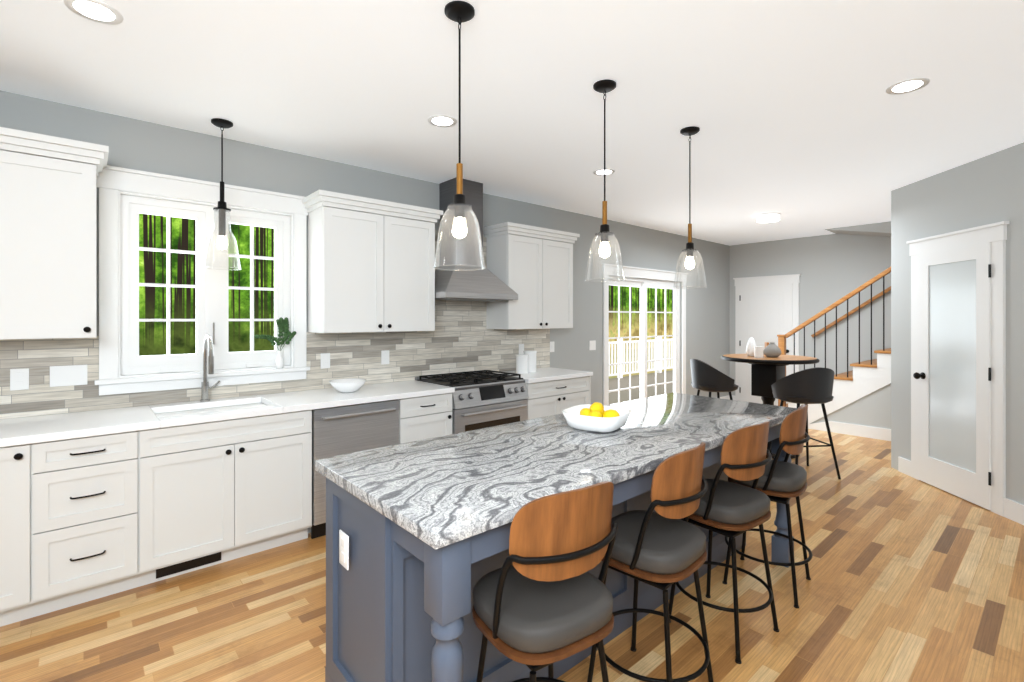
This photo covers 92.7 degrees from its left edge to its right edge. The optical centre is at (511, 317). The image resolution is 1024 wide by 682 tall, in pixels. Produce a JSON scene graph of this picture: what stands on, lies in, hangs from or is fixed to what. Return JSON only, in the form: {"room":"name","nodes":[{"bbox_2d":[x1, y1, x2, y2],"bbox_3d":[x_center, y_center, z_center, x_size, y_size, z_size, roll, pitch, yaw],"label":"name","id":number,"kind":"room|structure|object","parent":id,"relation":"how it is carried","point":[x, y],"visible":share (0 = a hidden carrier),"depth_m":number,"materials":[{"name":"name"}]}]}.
{"room":"kitchen","nodes":[
{"label":"kitchen","id":0,"kind":"room"},
{"bbox_2d":[0,90,729,417],"bbox_3d":[-0.568,0.110,4.786,11.750,2.740,0.150,0,0,-41],"label":"wall","id":1,"kind":"structure","parent":0,"point":[136,144],"depth_m":4.44,"materials":[{"name":"grey"}]},
{"bbox_2d":[10,368,28,390],"bbox_3d":[-2.766,0.345,2.741,0.075,0.120,0.007,0,0,-41],"label":"outlet","id":2,"kind":"object","parent":1,"relation":"attached to","point":[19,378],"depth_m":2.74,"materials":[{"name":"white plastic"}]},
{"bbox_2d":[50,365,86,386],"bbox_3d":[-2.611,0.340,2.876,0.165,0.120,0.008,0,0,-41],"label":"outlet","id":3,"kind":"object","parent":1,"relation":"attached to","point":[70,375],"depth_m":2.87,"materials":[{"name":"white plastic"}]},
{"bbox_2d":[95,165,309,395],"bbox_3d":[-2.075,-0.229,3.395,1.280,1.397,0.157,0,0,-41],"label":"window unit","id":4,"kind":"structure","parent":1,"relation":"in","point":[212,287],"depth_m":3.33,"materials":[{"name":"white wood"}]},
{"bbox_2d":[254,317,295,368],"bbox_3d":[-1.750,0.184,3.603,0.291,0.379,0.063,0,0,-41],"label":"sprig","id":5,"kind":"object","parent":4,"relation":"on","point":[282,323],"visible":1,"depth_m":3.62,"materials":[{"name":"green plant"}]},
{"bbox_2d":[0,227,549,418],"bbox_3d":[-1.822,-0.131,3.580,5.975,1.379,0.012,0,0,-41],"label":"backsplash","id":6,"kind":"structure","parent":1,"relation":"attached to","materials":[{"name":"tile"}]},
{"bbox_2d":[0,127,579,418],"bbox_3d":[-1.655,-0.349,3.401,6.090,1.817,0.500,0,0,-41],"label":"upper cabinets","id":7,"kind":"object","parent":1,"relation":"attached to","point":[378,283],"depth_m":3.71,"materials":[{"name":"wood"}]},
{"bbox_2d":[321,353,329,368],"bbox_3d":[-1.479,0.340,3.868,0.075,0.120,0.007,0,0,-41],"label":"outlet","id":8,"kind":"object","parent":1,"relation":"attached to","point":[325,357],"depth_m":3.86,"materials":[{"name":"white plastic"}]},
{"bbox_2d":[381,350,388,364],"bbox_3d":[-1.092,0.340,4.207,0.075,0.120,0.007,0,0,-41],"label":"outlet","id":9,"kind":"object","parent":1,"relation":"attached to","point":[384,354],"depth_m":4.20,"materials":[{"name":"white plastic"}]},
{"bbox_2d":[415,177,518,301],"bbox_3d":[-0.406,-0.712,4.487,0.810,1.093,0.487,0,0,-41],"label":"range hood","id":10,"kind":"object","parent":1,"relation":"attached to","point":[490,284],"depth_m":4.47,"materials":[{"name":"silver metal"}]},
{"bbox_2d":[519,344,523,353],"bbox_3d":[0.101,0.340,5.251,0.075,0.120,0.007,0,0,-41],"label":"outlet","id":11,"kind":"object","parent":1,"relation":"attached to","point":[521,346],"depth_m":5.25,"materials":[{"name":"white plastic"}]},
{"bbox_2d":[550,342,553,351],"bbox_3d":[0.459,0.330,5.579,0.075,0.120,0.008,0,0,-41],"label":"outlet","id":12,"kind":"object","parent":1,"relation":"attached to","point":[551,343],"depth_m":5.57,"materials":[{"name":"white plastic"}]},
{"bbox_2d":[589,340,595,349],"bbox_3d":[1.000,0.340,6.053,0.120,0.120,0.008,0,0,-41],"label":"outlet","id":13,"kind":"object","parent":1,"relation":"attached to","point":[592,344],"depth_m":6.05,"materials":[{"name":"white plastic"}]},
{"bbox_2d":[609,276,679,402],"bbox_3d":[1.869,0.465,6.899,1.816,2.026,0.120,0,0,-41],"label":"patio door","id":14,"kind":"structure","parent":1,"relation":"in","point":[643,284],"depth_m":6.89,"materials":[{"name":"white"}]},
{"bbox_2d":[602,263,687,404],"bbox_3d":[1.922,0.397,6.838,2.060,2.167,0.042,0,0,-41],"label":"trim","id":15,"kind":"structure","parent":1,"relation":"attached to","point":[638,272],"depth_m":6.51,"materials":[{"name":"white wood"}]},
{"bbox_2d":[0,429,1023,681],"bbox_3d":[2.071,1.530,2.644,13.200,0.100,7.050,0,0,-41],"label":"floor","id":16,"kind":"structure","parent":0,"point":[914,579],"depth_m":2.44,"materials":[{"name":"brown wood"}]},
{"bbox_2d":[0,446,35,626],"bbox_3d":[-2.692,1.040,2.408,0.494,0.880,0.626,0,0,-41],"label":"base cabinet","id":17,"kind":"object","parent":16,"relation":"on","point":[17,463],"depth_m":2.31,"materials":[{"name":"white wood"}]},
{"bbox_2d":[36,430,155,615],"bbox_3d":[-2.352,1.040,2.705,0.538,0.880,0.626,0,0,-41],"label":"base cabinet","id":18,"kind":"object","parent":16,"relation":"on","point":[95,504],"depth_m":2.50,"materials":[{"name":"white"}]},
{"bbox_2d":[156,398,315,581],"bbox_3d":[-1.854,1.040,3.141,0.912,0.880,0.626,0,0,-41],"label":"base cabinet","id":19,"kind":"object","parent":16,"relation":"on","point":[241,487],"depth_m":2.91,"materials":[{"name":"white"}]},
{"bbox_2d":[0,367,591,449],"bbox_3d":[-1.614,0.568,3.343,5.976,0.065,0.638,0,0,-41],"label":"countertop","id":20,"kind":"structure","parent":19,"relation":"on","point":[28,431],"depth_m":3.00,"materials":[{"name":"white stone"}]},
{"bbox_2d":[200,334,219,401],"bbox_3d":[-1.981,0.334,3.235,0.119,0.452,0.252,0,0,-41],"label":"faucet","id":21,"kind":"object","parent":20,"relation":"on","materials":[{"name":"silver metal"}]},
{"bbox_2d":[156,402,267,417],"bbox_3d":[-1.886,0.707,3.103,0.642,0.238,0.397,0,0,-41],"label":"sink","id":22,"kind":"object","parent":20,"relation":"in","point":[223,405],"depth_m":3.20,"materials":[{"name":"white ceramic"}]},
{"bbox_2d":[329,378,365,392],"bbox_3d":[-1.243,0.516,3.697,0.270,0.085,0.270,0,0,-41],"label":"bowl","id":23,"kind":"object","parent":20,"relation":"on","point":[348,385],"visible":1,"depth_m":3.63,"materials":[{"name":"white ceramic"}]},
{"bbox_2d":[516,350,536,373],"bbox_3d":[0.145,0.450,5.007,0.286,0.218,0.176,0,0,-41],"label":"canisters","id":24,"kind":"object","parent":20,"relation":"on","point":[526,362],"visible":1,"depth_m":4.91,"materials":[{"name":"white ceramic"}]},
{"bbox_2d":[316,398,411,537],"bbox_3d":[-1.274,1.040,3.649,0.761,0.880,0.626,0,0,-41],"label":"base cabinet","id":25,"kind":"object","parent":16,"relation":"on","point":[341,430],"depth_m":3.40,"materials":[{"name":"white"}]},
{"bbox_2d":[284,390,399,539],"bbox_3d":[-1.258,1.042,3.631,0.620,0.875,0.674,0,0,-41],"label":"dishwasher","id":26,"kind":"object","parent":25,"relation":"in","point":[344,428],"depth_m":3.33,"materials":[{"name":"silver metal"}]},
{"bbox_2d":[412,394,447,441],"bbox_3d":[-0.856,1.040,4.015,0.480,0.880,0.626,0,0,-41],"label":"base cabinet","id":27,"kind":"object","parent":16,"relation":"on","point":[430,414],"depth_m":3.80,"materials":[{"name":"white wood"}]},
{"bbox_2d":[448,378,535,434],"bbox_3d":[-0.365,1.028,4.439,0.952,0.905,0.635,0,0,-41],"label":"stove","id":28,"kind":"object","parent":16,"relation":"on","point":[485,404],"depth_m":4.19,"materials":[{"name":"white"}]},
{"bbox_2d":[472,481,617,681],"bbox_3d":[0.094,0.977,1.517,0.437,1.005,0.437,0,0,-33],"label":"counter stool","id":29,"kind":"object","parent":16,"relation":"on","point":[542,597],"visible":1,"depth_m":1.36,"materials":[{"name":"grey leather"}]},
{"bbox_2d":[325,425,793,681],"bbox_3d":[0.489,1.035,2.426,2.544,0.889,0.815,0,0,-41],"label":"kitchen island","id":30,"kind":"object","parent":16,"relation":"on","point":[398,609],"depth_m":1.68,"materials":[{"name":"blue painted wood"},{"name":"granite"},{"name":"white plastic"}]},
{"bbox_2d":[315,393,796,552],"bbox_3d":[0.497,0.570,2.422,2.600,0.040,0.870,0,0,-41],"label":"island countertop","id":31,"kind":"structure","parent":30,"relation":"on","point":[445,491],"depth_m":1.87,"materials":[{"name":"grey stone"}]},
{"bbox_2d":[562,402,631,432],"bbox_3d":[0.425,0.485,2.445,0.332,0.127,0.332,0,0,-41],"label":"lemon bowl","id":32,"kind":"object","parent":31,"relation":"on","point":[597,417],"visible":1,"depth_m":2.37,"materials":[{"name":"white ceramic"}]},
{"bbox_2d":[536,378,590,417],"bbox_3d":[0.276,1.040,5.012,0.899,0.880,0.618,0,0,-41],"label":"base cabinet","id":33,"kind":"object","parent":16,"relation":"on","point":[551,397],"depth_m":4.78,"materials":[{"name":"white wood"}]},
{"bbox_2d":[587,442,713,681],"bbox_3d":[0.546,0.977,1.927,0.437,1.005,0.437,0,0,44],"label":"counter stool","id":34,"kind":"object","parent":16,"relation":"on","point":[663,548],"visible":0.88,"depth_m":1.78,"materials":[{"name":"grey leather"}]},
{"bbox_2d":[690,359,737,399],"bbox_3d":[2.215,0.965,5.378,0.466,1.031,0.538,0,0,-6],"label":"stool","id":35,"kind":"object","parent":16,"relation":"on","point":[707,377],"visible":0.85,"depth_m":5.19,"materials":[{"name":"black leather"}]},
{"bbox_2d":[669,421,779,663],"bbox_3d":[1.006,0.977,2.343,0.437,1.005,0.437,0,0,-37],"label":"counter stool","id":36,"kind":"object","parent":16,"relation":"on","point":[731,510],"visible":0.98,"depth_m":2.18,"materials":[{"name":"grey leather"}]},
{"bbox_2d":[722,404,812,607],"bbox_3d":[1.433,0.977,2.743,0.437,1.005,0.437,0,0,40],"label":"counter stool","id":37,"kind":"object","parent":16,"relation":"on","point":[784,482],"visible":0.81,"depth_m":2.57,"materials":[{"name":"grey leather"}]},
{"bbox_2d":[721,354,819,458],"bbox_3d":[2.840,0.954,5.410,0.966,1.048,0.966,0,0,-41],"label":"pub table","id":38,"kind":"object","parent":16,"relation":"on","point":[767,372],"visible":0.62,"depth_m":5.30,"materials":[{"name":"brown wood"}]},
{"bbox_2d":[746,337,780,357],"bbox_3d":[2.803,0.324,5.431,0.462,0.210,0.360,0,0,-41],"label":"decor","id":39,"kind":"object","parent":38,"relation":"on","point":[771,349],"visible":0.98,"depth_m":5.32,"materials":[{"name":"white ceramic"}]},
{"bbox_2d":[770,367,840,479],"bbox_3d":[2.770,0.965,4.643,0.538,1.031,0.466,0,0,-6],"label":"stool","id":40,"kind":"object","parent":16,"relation":"on","point":[810,386],"visible":0.83,"depth_m":4.47,"materials":[{"name":"black leather"}]},
{"bbox_2d":[777,221,890,440],"bbox_3d":[5.137,-0.203,6.064,1.178,3.366,3.298,0,0,-41],"label":"stairs","id":41,"kind":"structure","parent":16,"relation":"on","point":[859,404],"depth_m":6.17,"materials":[{"name":"white"}]},
{"bbox_2d":[0,0,1023,245],"bbox_3d":[2.071,-1.310,2.644,13.200,0.100,7.050,0,0,-41],"label":"ceiling","id":42,"kind":"structure","parent":0,"point":[800,118],"depth_m":2.69,"materials":[{"name":"white paint"}]},
{"bbox_2d":[63,0,123,24],"bbox_3d":[-1.710,-1.257,1.999,0.188,0.006,0.188,0,0,-41],"label":"recessed light","id":43,"kind":"object","parent":42,"relation":"in","point":[97,11],"visible":1,"depth_m":2.00,"materials":[{"name":"white"}]},
{"bbox_2d":[202,118,240,269],"bbox_3d":[-1.864,-0.789,3.139,0.217,0.942,0.217,0,0,-41],"label":"light","id":44,"kind":"object","parent":42,"relation":"hanging from","point":[222,209],"visible":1,"depth_m":3.13,"materials":[{"name":"clear glass"}]},
{"bbox_2d":[428,115,456,126],"bbox_3d":[-0.445,-1.257,3.119,0.188,0.006,0.188,0,0,-41],"label":"recessed light","id":45,"kind":"object","parent":42,"relation":"in","point":[443,121],"visible":1,"depth_m":3.10,"materials":[{"name":"white"}]},
{"bbox_2d":[433,1,485,270],"bbox_3d":[-0.214,-0.731,1.998,0.217,1.057,0.217,0,0,-41],"label":"pendant light","id":46,"kind":"object","parent":42,"relation":"hanging from","point":[459,12],"visible":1,"depth_m":1.99,"materials":[{"name":"clear glass"}]},
{"bbox_2d":[593,169,614,175],"bbox_3d":[0.793,-1.257,4.210,0.188,0.006,0.188,0,0,-41],"label":"recessed light","id":47,"kind":"object","parent":42,"relation":"in","point":[600,172],"visible":0.85,"depth_m":4.21,"materials":[{"name":"white"}]},
{"bbox_2d":[585,79,624,281],"bbox_3d":[0.501,-0.731,2.638,0.217,1.057,0.217,0,0,-41],"label":"pendant light","id":48,"kind":"object","parent":42,"relation":"hanging from","point":[605,86],"visible":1,"depth_m":2.63,"materials":[{"name":"black metal"}]},
{"bbox_2d":[673,126,706,288],"bbox_3d":[1.192,-0.731,3.269,0.217,1.057,0.217,0,0,-41],"label":"pendant light","id":49,"kind":"object","parent":42,"relation":"hanging from","point":[690,131],"visible":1,"depth_m":3.26,"materials":[{"name":"clear glass"}]},
{"bbox_2d":[756,213,780,222],"bbox_3d":[3.132,-1.224,5.971,0.270,0.070,0.270,0,0,-41],"label":"flush ceiling light","id":50,"kind":"object","parent":42,"relation":"attached to","point":[767,217],"visible":1,"depth_m":5.89,"materials":[{"name":"white"}]},
{"bbox_2d":[886,77,929,93],"bbox_3d":[2.146,-1.257,2.650,0.188,0.006,0.188,0,0,-41],"label":"recessed light","id":51,"kind":"object","parent":42,"relation":"in","point":[907,86],"visible":1,"depth_m":2.64,"materials":[{"name":"white"}]},
{"bbox_2d":[730,234,890,394],"bbox_3d":[6.036,0.110,6.048,0.150,2.740,6.950,0,0,-41],"label":"wall","id":52,"kind":"structure","parent":0,"point":[831,268],"depth_m":7.34,"materials":[{"name":"grey paint"}]},
{"bbox_2d":[739,283,791,405],"bbox_3d":[4.144,0.461,8.015,0.103,2.022,0.822,0,0,-41],"label":"door","id":53,"kind":"structure","parent":52,"relation":"in","point":[765,312],"depth_m":8.06,"materials":[{"name":"white"}]},
{"bbox_2d":[733,274,800,400],"bbox_3d":[4.172,0.397,8.032,0.040,2.167,1.050,0,0,-41],"label":"door frame","id":54,"kind":"structure","parent":52,"relation":"attached to","point":[794,279],"depth_m":8.00,"materials":[{"name":"white"}]},
{"bbox_2d":[891,142,1023,504],"bbox_3d":[4.065,0.110,3.338,3.638,2.740,2.662,0,0,-41],"label":"wall","id":55,"kind":"structure","parent":0,"point":[988,189],"depth_m":3.96,"materials":[{"name":"grey paint"}]},
{"bbox_2d":[720,395,1023,524],"bbox_3d":[1.161,1.410,2.811,11.450,0.140,5.100,0,0,-41],"label":"baseboard","id":56,"kind":"structure","parent":55,"relation":"attached to","point":[1013,510],"depth_m":3.60,"materials":[{"name":"white wood"}]},
{"bbox_2d":[913,242,990,509],"bbox_3d":[3.682,0.446,4.098,0.537,2.052,0.548,0,0,-41],"label":"pantry door","id":57,"kind":"structure","parent":55,"relation":"in","point":[953,375],"depth_m":4.05,"materials":[{"name":"white wood"}]},
{"bbox_2d":[906,221,1009,516],"bbox_3d":[3.689,0.382,4.094,0.040,2.197,0.975,0,0,4],"label":"door frame","id":58,"kind":"structure","parent":55,"relation":"attached to","point":[995,234],"depth_m":3.71,"materials":[{"name":"white"}]},
{"label":"outside","id":59,"kind":"structure","parent":0,"visible":0},
{"bbox_2d":[139,213,672,355],"bbox_3d":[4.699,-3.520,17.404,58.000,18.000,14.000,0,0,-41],"label":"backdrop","id":60,"kind":"structure","parent":59,"point":[152,299],"depth_m":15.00,"materials":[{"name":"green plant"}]},
{"bbox_2d":[609,337,672,403],"bbox_3d":[2.913,1.060,10.298,12.050,1.120,3.540,0,0,-41],"label":"deck","id":61,"kind":"object","parent":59,"point":[624,394],"visible":0.08,"depth_m":12.31,"materials":[{"name":"beige"}]},
{"bbox_2d":[609,346,672,378],"bbox_3d":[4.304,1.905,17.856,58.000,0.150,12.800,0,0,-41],"label":"railing","id":62,"kind":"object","parent":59,"point":[632,374],"depth_m":19.61,"materials":[{"name":"white wood"}]}
]}

